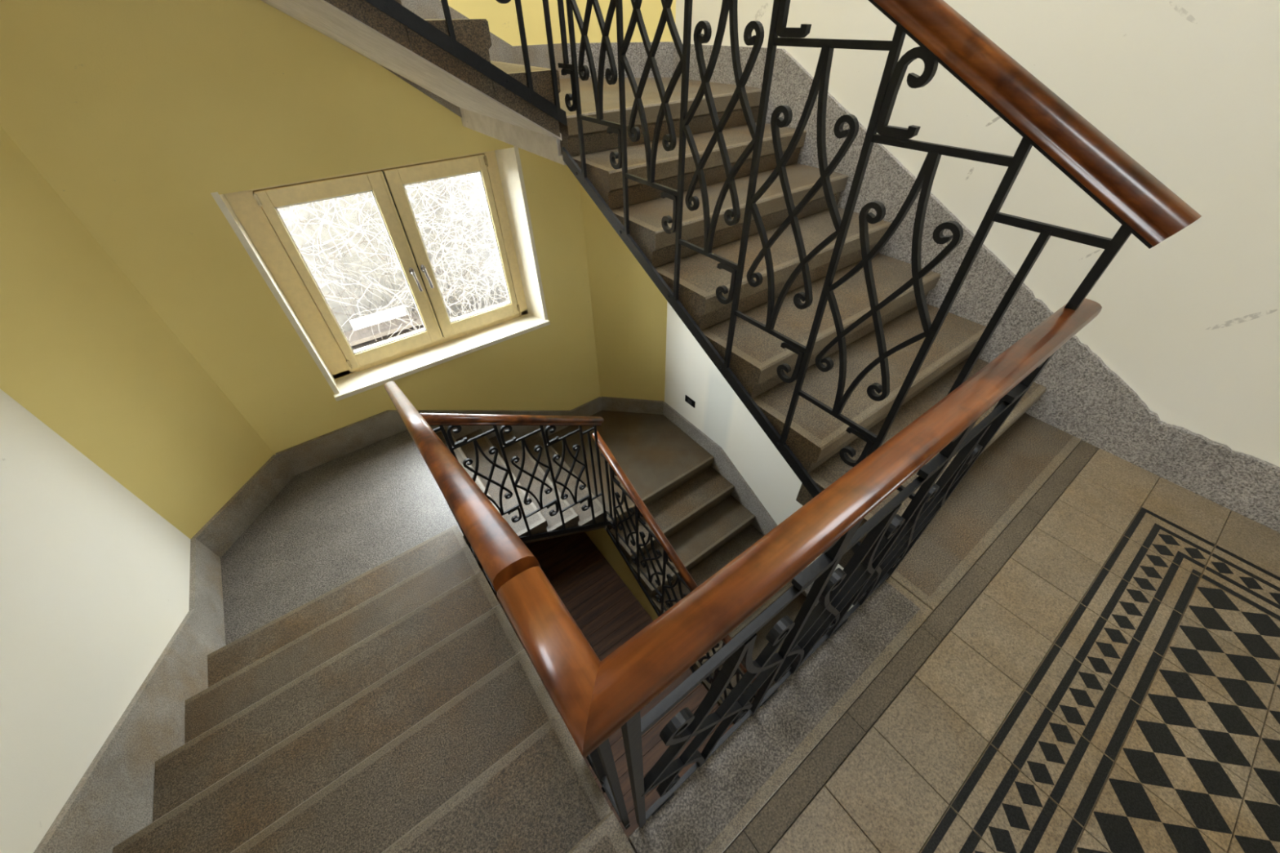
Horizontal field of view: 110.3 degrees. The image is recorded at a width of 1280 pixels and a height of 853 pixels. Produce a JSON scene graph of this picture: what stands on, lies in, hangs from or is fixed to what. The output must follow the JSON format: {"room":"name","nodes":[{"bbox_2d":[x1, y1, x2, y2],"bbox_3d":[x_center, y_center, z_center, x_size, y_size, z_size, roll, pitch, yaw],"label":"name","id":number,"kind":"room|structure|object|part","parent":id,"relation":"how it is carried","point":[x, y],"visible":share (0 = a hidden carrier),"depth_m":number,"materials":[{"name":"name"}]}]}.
{"room":"stairwell","nodes":[
{"label":"stairwell","id":0,"kind":"room"},
{"bbox_2d":[0,388,190,852],"bbox_3d":[-1.248,0.914,-0.027,0.224,8.120,5.124,-28,49,-25],"label":"wall","id":1,"kind":"structure","parent":0,"point":[95,582],"depth_m":1.70,"materials":[{"name":"beige paint"}]},
{"bbox_2d":[33,536,225,852],"bbox_3d":[-1.197,1.726,0.959,0.024,1.414,4.904,-28,49,-25],"label":"baseboard","id":2,"kind":"structure","parent":1,"relation":"attached to","point":[113,801],"depth_m":1.66,"materials":[{"name":"stone"}]},
{"bbox_2d":[112,524,611,852],"bbox_3d":[-1.107,1.176,1.774,1.275,0.998,1.852,-28,49,-25],"label":"flight","id":3,"kind":"object","parent":1,"relation":"attached to","point":[400,708],"visible":0.95,"depth_m":1.54,"materials":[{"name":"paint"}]},
{"bbox_2d":[383,381,630,830],"bbox_3d":[-0.600,0.468,1.656,0.052,2.096,1.983,-27,49,-25],"label":"balustrade","id":4,"kind":"object","parent":3,"relation":"attached to","point":[566,663],"visible":1,"depth_m":0.46,"materials":[{"name":"black paint"}]},
{"bbox_3d":[-0.656,-0.011,1.296,0.050,0.901,1.824,-27,49,-25],"label":"handrail","id":5,"kind":"part","parent":4,"relation":"part of","materials":[{"name":"brown wood"}]},
{"bbox_3d":[-0.873,0.364,2.067,0.014,1.168,0.016,-28,49,-25],"label":"post","id":6,"kind":"part","parent":4,"relation":"part of","materials":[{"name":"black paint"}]},
{"bbox_3d":[-0.074,0.214,0.419,0.050,0.053,0.166,-28,49,-25],"label":"handrail","id":7,"kind":"part","parent":4,"relation":"part of","materials":[{"name":"brown wood"}]},
{"bbox_3d":[-0.044,0.619,0.770,0.014,1.014,0.016,-28,49,-25],"label":"post","id":8,"kind":"part","parent":4,"relation":"part of","materials":[{"name":"black metal"}]},
{"bbox_2d":[0,125,275,539],"bbox_3d":[-2.770,-0.766,1.804,0.238,8.120,0.710,4,43,5],"label":"wall","id":9,"kind":"structure","parent":0,"point":[82,350],"depth_m":2.20,"materials":[{"name":"yellow paint"}]},
{"bbox_2d":[192,454,293,557],"bbox_3d":[-2.612,0.560,3.017,0.025,0.350,0.683,4,43,5],"label":"baseboard","id":10,"kind":"structure","parent":9,"relation":"attached to","point":[220,532],"depth_m":2.94,"materials":[{"name":"stone"}]},
{"bbox_2d":[0,0,600,454],"bbox_3d":[-1.625,-1.629,2.702,2.733,8.120,0.280,-28,49,-25],"label":"wall","id":11,"kind":"structure","parent":0,"point":[134,113],"depth_m":2.32,"materials":[{"name":"yellow paint"}]},
{"bbox_2d":[210,146,550,401],"bbox_3d":[-1.599,-1.104,3.172,1.803,1.373,0.315,-28,49,-25],"label":"window","id":12,"kind":"structure","parent":11,"relation":"in","point":[254,215],"depth_m":3.17,"materials":[{"name":"white paint"}]},
{"bbox_3d":[-2.230,-0.870,2.916,0.164,1.288,0.087,-28,49,-25],"label":"frame","id":13,"kind":"part","parent":12,"relation":"part of","materials":[{"name":"beige paint"}]},
{"bbox_3d":[-1.925,-1.434,2.687,0.538,0.092,0.071,-28,49,-25],"label":"rail","id":14,"kind":"part","parent":12,"relation":"part of","materials":[{"name":"beige paint"}]},
{"bbox_3d":[-1.671,-1.622,2.802,1.579,0.078,0.078,-28,49,-25],"label":"frame","id":15,"kind":"part","parent":12,"relation":"part of","materials":[{"name":"beige paint"}]},
{"bbox_3d":[-1.908,-0.619,3.448,0.538,0.106,0.071,-28,49,-25],"label":"rail","id":16,"kind":"part","parent":12,"relation":"part of","materials":[{"name":"beige paint"}]},
{"bbox_3d":[-1.623,-1.062,3.220,0.036,0.164,0.062,-28,49,-25],"label":"handle","id":17,"kind":"part","parent":12,"relation":"part of","materials":[{"name":"silver metal"}]},
{"bbox_3d":[-1.558,-1.096,3.255,0.036,0.164,0.062,-28,49,-25],"label":"handle","id":18,"kind":"part","parent":12,"relation":"part of","materials":[{"name":"silver metal"}]},
{"bbox_3d":[-1.659,-0.725,3.653,1.579,0.085,0.084,-28,49,-25],"label":"frame","id":19,"kind":"part","parent":12,"relation":"part of","materials":[{"name":"beige paint"}]},
{"bbox_3d":[-1.348,-1.735,2.996,0.535,0.092,0.071,-28,49,-25],"label":"rail","id":20,"kind":"part","parent":12,"relation":"part of","materials":[{"name":"beige paint"}]},
{"bbox_3d":[-1.552,-0.618,3.610,1.719,0.036,0.252,-28,49,-25],"label":"sill","id":21,"kind":"part","parent":12,"relation":"part of","materials":[{"name":"white paint"}]},
{"bbox_3d":[-1.331,-0.921,3.758,0.535,0.106,0.071,-28,49,-25],"label":"rail","id":22,"kind":"part","parent":12,"relation":"part of","materials":[{"name":"beige paint"}]},
{"bbox_3d":[-1.069,-1.476,3.538,0.118,1.288,0.087,-28,49,-25],"label":"frame","id":23,"kind":"part","parent":12,"relation":"part of","materials":[{"name":"beige paint"}]},
{"bbox_2d":[275,396,602,475],"bbox_3d":[-1.500,0.059,4.112,2.664,1.148,0.025,-28,49,-25],"label":"baseboard","id":24,"kind":"structure","parent":11,"relation":"attached to","point":[308,455],"depth_m":3.47,"materials":[{"name":"stone"}]},
{"bbox_2d":[381,0,569,117],"bbox_3d":[-1.545,-2.078,2.114,2.664,1.148,0.025,-28,49,-25],"label":"baseboard","id":25,"kind":"structure","parent":11,"relation":"attached to","point":[500,51],"depth_m":2.66,"materials":[{"name":"stone"}]},
{"bbox_2d":[471,532,733,839],"bbox_3d":[-1.009,2.091,3.711,2.379,0.030,3.279,-28,49,-25],"label":"floor","id":26,"kind":"structure","parent":0,"point":[606,612],"depth_m":4.06,"materials":[{"name":"brown wood"}]},
{"bbox_2d":[563,0,675,401],"bbox_3d":[-0.105,-2.166,3.243,0.704,8.120,0.238,5,43,6],"label":"wall","id":27,"kind":"structure","parent":0,"point":[629,311],"depth_m":4.04,"materials":[{"name":"yellow paint"}]},
{"bbox_2d":[567,41,673,77],"bbox_3d":[-0.127,-2.310,2.931,0.682,0.329,0.025,4,43,6],"label":"baseboard","id":28,"kind":"structure","parent":27,"relation":"attached to","point":[636,54],"depth_m":2.85,"materials":[{"name":"stone"}]},
{"bbox_2d":[600,396,663,414],"bbox_3d":[-0.083,-0.173,4.928,0.682,0.329,0.025,4,43,6],"label":"baseboard","id":29,"kind":"structure","parent":27,"relation":"attached to","point":[615,404],"depth_m":4.86,"materials":[{"name":"stone"}]},
{"bbox_2d":[585,528,733,724],"bbox_3d":[-0.062,1.369,4.006,0.012,0.592,3.276,-28,49,-25],"label":"wall","id":30,"kind":"structure","parent":0,"point":[600,538],"depth_m":4.14,"materials":[{"name":"yellow paint"}]},
{"bbox_2d":[567,413,1279,852],"bbox_3d":[1.008,1.387,0.749,3.661,0.281,2.380,-28,49,-25],"label":"floor","id":31,"kind":"structure","parent":0,"point":[1078,651],"depth_m":1.23,"materials":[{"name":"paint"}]},
{"bbox_2d":[571,122,1046,543],"bbox_3d":[0.740,-0.634,2.034,1.250,0.922,1.852,-28,49,-25],"label":"flight","id":32,"kind":"object","parent":31,"relation":"on","point":[815,437],"visible":0.62,"depth_m":1.89,"materials":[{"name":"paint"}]},
{"bbox_2d":[557,0,1201,553],"bbox_3d":[0.239,-0.763,1.349,0.050,2.201,2.011,-28,49,-25],"label":"balustrade","id":33,"kind":"object","parent":32,"relation":"attached to","point":[1145,208],"visible":1,"depth_m":1.07,"materials":[{"name":"black metal"}]},
{"bbox_3d":[-0.248,-1.478,1.560,0.014,1.136,0.016,-28,49,-25],"label":"post","id":34,"kind":"part","parent":33,"relation":"part of","materials":[{"name":"black metal"}]},
{"bbox_3d":[-0.063,-1.202,1.483,0.014,1.141,0.016,-28,49,-25],"label":"post","id":35,"kind":"part","parent":33,"relation":"part of","materials":[{"name":"black metal"}]},
{"bbox_3d":[0.134,-0.909,1.402,0.014,1.146,0.016,-28,49,-25],"label":"post","id":36,"kind":"part","parent":33,"relation":"part of","materials":[{"name":"black metal"}]},
{"bbox_3d":[0.321,-0.631,1.324,0.014,1.151,0.016,-28,49,-25],"label":"post","id":37,"kind":"part","parent":33,"relation":"part of","materials":[{"name":"black metal"}]},
{"bbox_3d":[0.511,-0.348,1.246,0.014,1.156,0.016,-28,49,-25],"label":"post","id":38,"kind":"part","parent":33,"relation":"part of","materials":[{"name":"black metal"}]},
{"bbox_3d":[0.689,-0.083,1.172,0.014,1.160,0.016,-28,49,-25],"label":"post","id":39,"kind":"part","parent":33,"relation":"part of","materials":[{"name":"black metal"}]},
{"bbox_3d":[0.231,-1.194,0.945,0.050,1.020,2.009,-28,49,-25],"label":"handrail","id":40,"kind":"part","parent":33,"relation":"part of","materials":[{"name":"brown wood"}]},
{"bbox_3d":[0.808,0.084,1.113,0.014,1.134,0.016,-28,49,-25],"label":"post","id":41,"kind":"part","parent":33,"relation":"part of","materials":[{"name":"black metal"}]},
{"bbox_2d":[582,297,1102,828],"bbox_3d":[0.406,0.359,0.940,1.145,0.990,0.050,-28,49,-25],"label":"balustrade","id":42,"kind":"object","parent":31,"relation":"on","point":[627,680],"visible":1,"depth_m":0.62,"materials":[{"name":"black paint"}]},
{"bbox_3d":[-0.004,0.595,0.733,0.016,0.930,0.014,-28,49,-25],"label":"post","id":43,"kind":"part","parent":42,"relation":"part of","materials":[{"name":"black metal"}]},
{"bbox_3d":[0.297,0.438,0.895,0.016,0.930,0.014,-28,49,-25],"label":"post","id":44,"kind":"part","parent":42,"relation":"part of","materials":[{"name":"black metal"}]},
{"bbox_3d":[0.557,0.302,1.034,0.016,0.930,0.014,-28,49,-25],"label":"post","id":45,"kind":"part","parent":42,"relation":"part of","materials":[{"name":"black metal"}]},
{"bbox_3d":[0.818,0.166,1.174,0.016,0.930,0.014,-28,49,-25],"label":"post","id":46,"kind":"part","parent":42,"relation":"part of","materials":[{"name":"black metal"}]},
{"bbox_2d":[664,0,1279,610],"bbox_3d":[1.856,-0.716,1.647,0.224,8.120,5.145,-28,49,-25],"label":"wall","id":47,"kind":"structure","parent":0,"point":[1189,90],"depth_m":1.58,"materials":[{"name":"beige paint"}]},
{"bbox_2d":[459,77,761,164],"bbox_3d":[-0.196,-1.854,2.598,1.288,0.188,1.304,-28,49,-25],"label":"stair landing","id":48,"kind":"structure","parent":47,"relation":"attached to","point":[597,138],"depth_m":2.24,"materials":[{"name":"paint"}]},
{"bbox_2d":[261,0,561,140],"bbox_3d":[-1.139,-1.628,1.852,1.071,0.703,1.281,-28,49,-25],"label":"flight","id":49,"kind":"object","parent":48,"relation":"on","point":[358,25],"visible":0.78,"depth_m":1.70,"materials":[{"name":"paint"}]},
{"bbox_2d":[364,0,567,125],"bbox_3d":[-0.742,-1.740,1.041,1.107,1.854,0.050,-28,49,-25],"label":"balustrade","id":50,"kind":"object","parent":49,"relation":"attached to","point":[392,8],"visible":1,"depth_m":1.60,"materials":[{"name":"black metal"}]},
{"bbox_3d":[-0.648,-1.729,1.145,0.016,1.161,0.014,-28,49,-25],"label":"post","id":51,"kind":"part","parent":50,"relation":"part of","materials":[{"name":"black metal"}]},
{"bbox_3d":[-0.436,-1.726,1.363,0.016,1.170,0.014,-28,49,-25],"label":"post","id":52,"kind":"part","parent":50,"relation":"part of","materials":[{"name":"black metal"}]},
{"bbox_3d":[-0.347,-1.720,1.458,0.016,1.187,0.014,-28,49,-25],"label":"post","id":53,"kind":"part","parent":50,"relation":"part of","materials":[{"name":"black metal"}]},
{"bbox_2d":[548,410,714,530],"bbox_3d":[-0.151,0.283,4.595,1.288,0.188,1.304,-28,49,-25],"label":"stair landing","id":54,"kind":"structure","parent":47,"relation":"attached to","point":[657,457],"depth_m":4.46,"materials":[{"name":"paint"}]},
{"bbox_2d":[435,428,607,543],"bbox_3d":[-1.095,0.509,3.849,1.071,0.703,1.281,-28,49,-25],"label":"flight","id":55,"kind":"object","parent":54,"relation":"on","point":[541,521],"visible":0.45,"depth_m":3.75,"materials":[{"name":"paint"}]},
{"bbox_2d":[220,429,473,645],"bbox_3d":[-2.028,0.722,3.070,1.341,0.228,1.328,-28,49,-25],"label":"stair landing","id":56,"kind":"structure","parent":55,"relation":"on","point":[340,519],"depth_m":2.94,"materials":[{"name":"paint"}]},
{"bbox_2d":[419,413,609,549],"bbox_3d":[-0.697,0.398,3.038,1.107,1.854,0.050,-28,49,-25],"label":"balustrade","id":57,"kind":"object","parent":55,"relation":"attached to","point":[453,420],"visible":0.88,"depth_m":2.88,"materials":[{"name":"black metal"}]},
{"bbox_3d":[-1.030,0.402,2.705,0.016,1.144,0.014,-28,49,-25],"label":"post","id":58,"kind":"part","parent":57,"relation":"part of","materials":[{"name":"black metal"}]},
{"bbox_3d":[-0.705,-0.038,2.632,1.104,0.662,0.050,-28,49,-25],"label":"handrail","id":59,"kind":"part","parent":57,"relation":"part of","materials":[{"name":"brown wood"}]},
{"bbox_3d":[-0.820,0.405,2.921,0.016,1.153,0.014,-28,49,-25],"label":"post","id":60,"kind":"part","parent":57,"relation":"part of","materials":[{"name":"black metal"}]},
{"bbox_3d":[-0.603,0.408,3.143,0.016,1.161,0.014,-28,49,-25],"label":"post","id":61,"kind":"part","parent":57,"relation":"part of","materials":[{"name":"black metal"}]},
{"bbox_3d":[-0.391,0.411,3.361,0.016,1.170,0.014,-28,49,-25],"label":"post","id":62,"kind":"part","parent":57,"relation":"part of","materials":[{"name":"black metal"}]},
{"bbox_3d":[-0.303,0.417,3.456,0.016,1.187,0.014,-28,49,-25],"label":"post","id":63,"kind":"part","parent":57,"relation":"part of","materials":[{"name":"black metal"}]},
{"bbox_2d":[684,395,695,408],"bbox_3d":[0.490,-0.246,4.375,0.011,0.077,0.140,-28,49,-25],"label":"wall socket","id":64,"kind":"object","parent":47,"relation":"attached to","point":[687,399],"visible":1,"depth_m":4.37,"materials":[{"name":"black plastic"}]},
{"bbox_2d":[662,401,818,605],"bbox_3d":[1.098,0.970,4.413,0.022,1.316,2.782,-28,49,-25],"label":"baseboard","id":65,"kind":"structure","parent":47,"relation":"attached to","point":[763,522],"depth_m":4.32,"materials":[{"name":"stone"}]},
{"bbox_2d":[671,43,1279,533],"bbox_3d":[1.694,-0.591,1.784,0.022,1.316,4.918,-28,49,-25],"label":"baseboard","id":66,"kind":"structure","parent":47,"relation":"attached to","point":[1083,398],"depth_m":1.95,"materials":[{"name":"stone"}]},
{"bbox_3d":[0.128,2.655,3.626,4.109,0.182,5.915,-28,49,-25],"label":"floor","id":67,"kind":"structure","parent":0,"visible":0},
{"bbox_2d":[608,466,823,704],"bbox_3d":[0.785,1.503,4.032,1.250,0.922,1.852,-28,49,-25],"label":"flight","id":68,"kind":"object","parent":67,"relation":"on","point":[705,526],"visible":0.35,"depth_m":4.10,"materials":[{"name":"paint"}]},
{"bbox_2d":[591,431,759,724],"bbox_3d":[0.284,1.374,3.346,0.050,2.201,2.011,-28,49,-25],"label":"balustrade","id":69,"kind":"object","parent":68,"relation":"attached to","point":[669,553],"visible":0.57,"depth_m":3.23,"materials":[{"name":"black metal"}]},
{"bbox_3d":[-0.203,0.659,3.558,0.014,1.136,0.016,-28,49,-25],"label":"post","id":70,"kind":"part","parent":69,"relation":"part of","materials":[{"name":"black metal"}]},
{"bbox_3d":[-0.018,0.935,3.481,0.014,1.141,0.016,-28,49,-25],"label":"post","id":71,"kind":"part","parent":69,"relation":"part of","materials":[{"name":"black metal"}]},
{"bbox_3d":[0.179,1.228,3.399,0.014,1.146,0.016,-28,49,-25],"label":"post","id":72,"kind":"part","parent":69,"relation":"part of","materials":[{"name":"black metal"}]},
{"bbox_3d":[0.556,1.790,3.243,0.014,1.156,0.016,-28,49,-25],"label":"post","id":73,"kind":"part","parent":69,"relation":"part of","materials":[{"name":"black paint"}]},
{"label":"outside","id":74,"kind":"structure","parent":0,"visible":0},
{"bbox_3d":[-12.556,-9.355,17.569,36.400,0.140,38.080,-28,49,-25],"label":"ground","id":75,"kind":"structure","parent":74,"visible":0},
{"bbox_2d":[277,172,508,350],"bbox_3d":[-2.684,-1.036,5.628,15.400,3.710,0.630,-28,49,-25],"label":"wall","id":76,"kind":"structure","parent":75,"relation":"on","point":[367,337],"depth_m":4.90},
{"bbox_2d":[278,172,508,343],"bbox_3d":[-2.367,-1.734,4.781,3.706,3.772,0.571,-28,49,-25],"label":"bare creeper","id":77,"kind":"object","parent":76,"relation":"attached to","point":[446,273],"visible":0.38,"depth_m":4.73,"materials":[{"name":"white plant"}]},
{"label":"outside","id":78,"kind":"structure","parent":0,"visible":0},
{"bbox_2d":[349,305,406,330],"bbox_3d":[-2.773,-1.157,4.729,0.532,0.077,0.084,-28,49,-25],"label":"board","id":79,"kind":"object","parent":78,"point":[382,316],"visible":1,"depth_m":4.70,"materials":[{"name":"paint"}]}
]}

